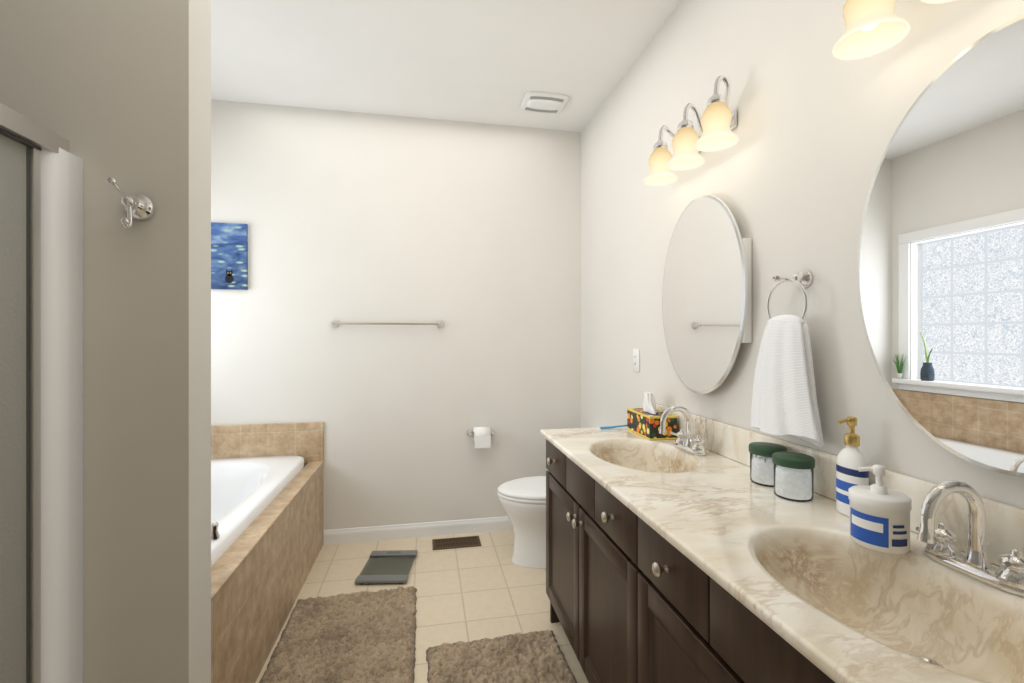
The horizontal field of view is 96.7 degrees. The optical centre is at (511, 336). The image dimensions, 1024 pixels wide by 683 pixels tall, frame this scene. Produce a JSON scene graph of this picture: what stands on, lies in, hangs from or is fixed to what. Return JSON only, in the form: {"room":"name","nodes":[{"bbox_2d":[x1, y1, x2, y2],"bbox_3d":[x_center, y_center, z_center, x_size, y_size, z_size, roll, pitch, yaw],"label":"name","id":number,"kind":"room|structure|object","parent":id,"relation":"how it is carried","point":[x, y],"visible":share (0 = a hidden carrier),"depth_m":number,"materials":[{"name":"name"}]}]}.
{"room":"bathroom","nodes":[
{"label":"bathroom","id":0,"kind":"room"},
{"bbox_2d":[0,0,210,682],"bbox_3d":[-1.392,-0.065,1.195,1.033,2.750,0.130,0,0,-11],"label":"wall","id":1,"kind":"structure","parent":0,"point":[119,91],"depth_m":1.21,"materials":[{"name":"paint"}]},
{"bbox_2d":[106,177,154,228],"bbox_3d":[-0.974,-0.329,1.146,0.072,0.112,0.122,0,0,-11],"label":"robe hook","id":2,"kind":"object","parent":1,"relation":"attached to","point":[138,206],"visible":1,"depth_m":1.18,"materials":[{"name":"silver metal"}]},
{"bbox_2d":[211,99,580,532],"bbox_3d":[-0.870,-0.065,3.000,2.975,2.750,0.120,0,0,-11],"label":"wall","id":3,"kind":"structure","parent":0,"point":[468,234],"depth_m":2.97,"materials":[{"name":"paint"}]},
{"bbox_2d":[211,222,247,289],"bbox_3d":[-1.726,-0.490,2.763,0.215,0.400,0.023,0,0,-11],"label":"picture","id":4,"kind":"object","parent":3,"relation":"attached to","point":[229,255],"visible":0.9,"depth_m":2.75,"materials":[{"name":"blue"}]},
{"bbox_2d":[331,320,443,327],"bbox_3d":[-0.791,-0.085,2.917,0.708,0.048,0.070,0,0,-11],"label":"towel rail","id":5,"kind":"object","parent":3,"relation":"attached to","point":[337,323],"visible":1,"depth_m":2.88,"materials":[{"name":"silver metal"}]},
{"bbox_2d":[323,516,513,544],"bbox_3d":[-0.352,1.265,3.030,1.703,0.090,0.014,0,0,-11],"label":"baseboard","id":6,"kind":"structure","parent":3,"relation":"attached to","point":[392,532],"depth_m":2.97,"materials":[{"name":"white wood"}]},
{"bbox_2d":[467,427,493,447],"bbox_3d":[-0.201,0.654,3.001,0.186,0.125,0.127,0,0,-11],"label":"toilet paper holder","id":7,"kind":"object","parent":3,"relation":"attached to","point":[481,437],"visible":0.98,"depth_m":2.95,"materials":[{"name":"white paper"}]},
{"bbox_2d":[256,530,588,682],"bbox_3d":[-0.451,1.360,0.805,2.975,0.100,4.590,0,0,-11],"label":"floor","id":8,"kind":"structure","parent":0,"point":[487,588],"depth_m":2.38,"materials":[{"name":"tile"}]},
{"bbox_2d":[0,103,82,682],"bbox_3d":[-1.309,0.410,0.111,0.786,1.800,2.028,0,0,-11],"label":"shower enclosure","id":9,"kind":"object","parent":8,"relation":"on","point":[41,403],"visible":1,"depth_m":1.07,"materials":[{"name":"white"}]},
{"bbox_2d":[211,422,323,682],"bbox_3d":[-1.549,0.865,2.021,1.030,0.890,1.546,0,0,-11],"label":"bathtub","id":10,"kind":"object","parent":8,"relation":"on","point":[266,515],"visible":0.27,"depth_m":2.10,"materials":[{"name":"tile"}]},
{"bbox_2d":[259,586,416,682],"bbox_3d":[-0.691,1.288,1.875,0.591,0.040,0.892,0,0,-11],"label":"area rug","id":11,"kind":"object","parent":8,"relation":"on","point":[362,637],"visible":1,"depth_m":1.93,"materials":[{"name":"beige carpet"}]},
{"bbox_2d":[355,550,417,583],"bbox_3d":[-0.699,1.296,2.570,0.273,0.026,0.345,0,0,-2],"label":"bathroom scale","id":12,"kind":"object","parent":8,"relation":"on","point":[401,578],"visible":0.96,"depth_m":2.54,"materials":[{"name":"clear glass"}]},
{"bbox_2d":[432,536,480,549],"bbox_3d":[-0.353,1.306,2.890,0.300,0.006,0.140,0,0,-11],"label":"floor vent","id":13,"kind":"object","parent":8,"relation":"in","point":[455,542],"visible":1,"depth_m":2.89,"materials":[{"name":"brown metal"}]},
{"bbox_2d":[426,629,576,682],"bbox_3d":[-0.002,1.288,1.563,0.576,0.040,0.843,0,0,-11],"label":"area rug","id":14,"kind":"object","parent":8,"relation":"on","point":[533,657],"visible":1,"depth_m":1.81,"materials":[{"name":"beige carpet"}]},
{"bbox_2d":[497,476,545,568],"bbox_3d":[0.240,0.959,2.693,0.658,0.701,0.456,0,0,-11],"label":"toilet","id":15,"kind":"object","parent":8,"relation":"on","point":[522,501],"visible":0.29,"depth_m":2.58,"materials":[{"name":"white ceramic"}]},
{"bbox_2d":[540,403,1023,682],"bbox_3d":[0.571,0.811,1.234,0.563,0.998,1.890,0,0,-11],"label":"bathroom vanity","id":16,"kind":"object","parent":8,"relation":"on","point":[668,561],"visible":0.98,"depth_m":1.00,"materials":[{"name":"beige stone"}]},
{"bbox_2d":[600,425,626,428],"bbox_3d":[0.499,0.417,2.143,0.184,0.023,0.012,0,0,-18],"label":"toothbrush","id":17,"kind":"object","parent":16,"relation":"on","point":[606,427],"visible":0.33,"depth_m":2.13,"materials":[{"name":"blue plastic"}]},
{"bbox_2d":[627,392,676,439],"bbox_3d":[0.615,0.338,2.016,0.130,0.182,0.241,0,0,-11],"label":"tissue box","id":18,"kind":"object","parent":16,"relation":"on","point":[644,421],"visible":0.98,"depth_m":1.95,"materials":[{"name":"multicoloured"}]},
{"bbox_2d":[659,405,705,455],"bbox_3d":[0.627,0.344,1.718,0.153,0.170,0.172,0,0,-11],"label":"faucet","id":19,"kind":"object","parent":16,"relation":"on","point":[686,441],"visible":1,"depth_m":1.71,"materials":[{"name":"silver metal"}]},
{"bbox_2d":[749,442,786,486],"bbox_3d":[0.752,0.374,1.340,0.099,0.110,0.099,0,0,-11],"label":"glass jar","id":20,"kind":"object","parent":16,"relation":"on","point":[762,469],"visible":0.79,"depth_m":1.32,"materials":[{"name":"green"}]},
{"bbox_2d":[772,452,814,501],"bbox_3d":[0.756,0.374,1.223,0.099,0.110,0.099,0,0,-11],"label":"glass jar","id":21,"kind":"object","parent":16,"relation":"on","point":[793,476],"visible":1,"depth_m":1.19,"materials":[{"name":"green"}]},
{"bbox_2d":[836,416,868,516],"bbox_3d":[0.817,0.311,1.097,0.055,0.236,0.076,0,0,-11],"label":"lotion bottle","id":22,"kind":"object","parent":16,"relation":"on","point":[851,459],"visible":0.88,"depth_m":1.09,"materials":[{"name":"white plastic"}]},
{"bbox_2d":[848,464,911,553],"bbox_3d":[0.761,0.348,0.944,0.102,0.162,0.102,0,0,-11],"label":"soap dispenser","id":23,"kind":"object","parent":16,"relation":"on","point":[879,517],"visible":1,"depth_m":0.91,"materials":[{"name":"white plastic"}]},
{"bbox_2d":[916,480,1023,596],"bbox_3d":[0.798,0.344,0.819,0.153,0.170,0.172,0,0,-11],"label":"faucet","id":24,"kind":"object","parent":16,"relation":"on","point":[941,546],"visible":1,"depth_m":0.81,"materials":[{"name":"silver metal"}]},
{"bbox_2d":[211,0,680,131],"bbox_3d":[-0.451,-1.490,0.805,2.975,0.100,4.590,0,0,-11],"label":"ceiling","id":25,"kind":"structure","parent":0,"point":[486,61],"depth_m":2.31,"materials":[{"name":"paint"}]},
{"bbox_2d":[520,91,568,113],"bbox_3d":[0.196,-1.425,2.786,0.270,0.029,0.216,0,0,-11],"label":"ceiling vent","id":26,"kind":"object","parent":25,"relation":"in","point":[543,102],"visible":0.98,"depth_m":2.75,"materials":[{"name":"white plastic"}]},
{"bbox_2d":[581,0,1023,508],"bbox_3d":[0.962,-0.065,1.013,0.120,2.750,4.470,0,0,-11],"label":"wall","id":27,"kind":"structure","parent":0,"point":[787,178],"depth_m":1.45,"materials":[{"name":"paint"}]},
{"bbox_2d":[633,349,639,371],"bbox_3d":[0.640,0.120,2.352,0.010,0.116,0.072,0,0,-11],"label":"electrical outlet plate","id":28,"kind":"object","parent":27,"relation":"attached to","point":[636,359],"visible":1,"depth_m":2.33,"materials":[{"name":"white plastic"}]},
{"bbox_2d":[644,75,738,185],"bbox_3d":[0.674,-0.769,1.722,0.176,0.234,0.507,0,0,-11],"label":"sconce","id":29,"kind":"object","parent":27,"relation":"attached to","point":[717,122],"visible":1,"depth_m":1.68,"materials":[{"name":"beige glass"}]},
{"bbox_2d":[662,195,751,393],"bbox_3d":[0.735,-0.160,1.759,0.043,0.758,0.534,0,0,-11],"label":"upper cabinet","id":30,"kind":"object","parent":27,"relation":"attached to","point":[707,300],"visible":1,"depth_m":1.70,"materials":[{"name":"white"}]},
{"bbox_2d":[750,269,823,446],"bbox_3d":[0.789,0.049,1.308,0.107,0.488,0.264,0,0,-11],"label":"towel ring","id":31,"kind":"object","parent":27,"relation":"attached to","point":[784,399],"visible":1,"depth_m":1.27,"materials":[{"name":"white fabric"}]},
{"bbox_2d":[832,0,954,59],"bbox_3d":[0.845,-0.769,0.828,0.176,0.234,0.507,0,0,-11],"label":"sconce","id":32,"kind":"object","parent":27,"relation":"attached to","point":[874,27],"visible":1,"depth_m":1.01,"materials":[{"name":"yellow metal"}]},
{"bbox_2d":[857,14,1023,477],"bbox_3d":[0.912,-0.160,0.829,0.043,0.819,0.577,0,0,-11],"label":"round wall mirror","id":33,"kind":"object","parent":27,"relation":"attached to","point":[940,270],"visible":1,"depth_m":0.90,"materials":[{"name":"white"}]}
]}

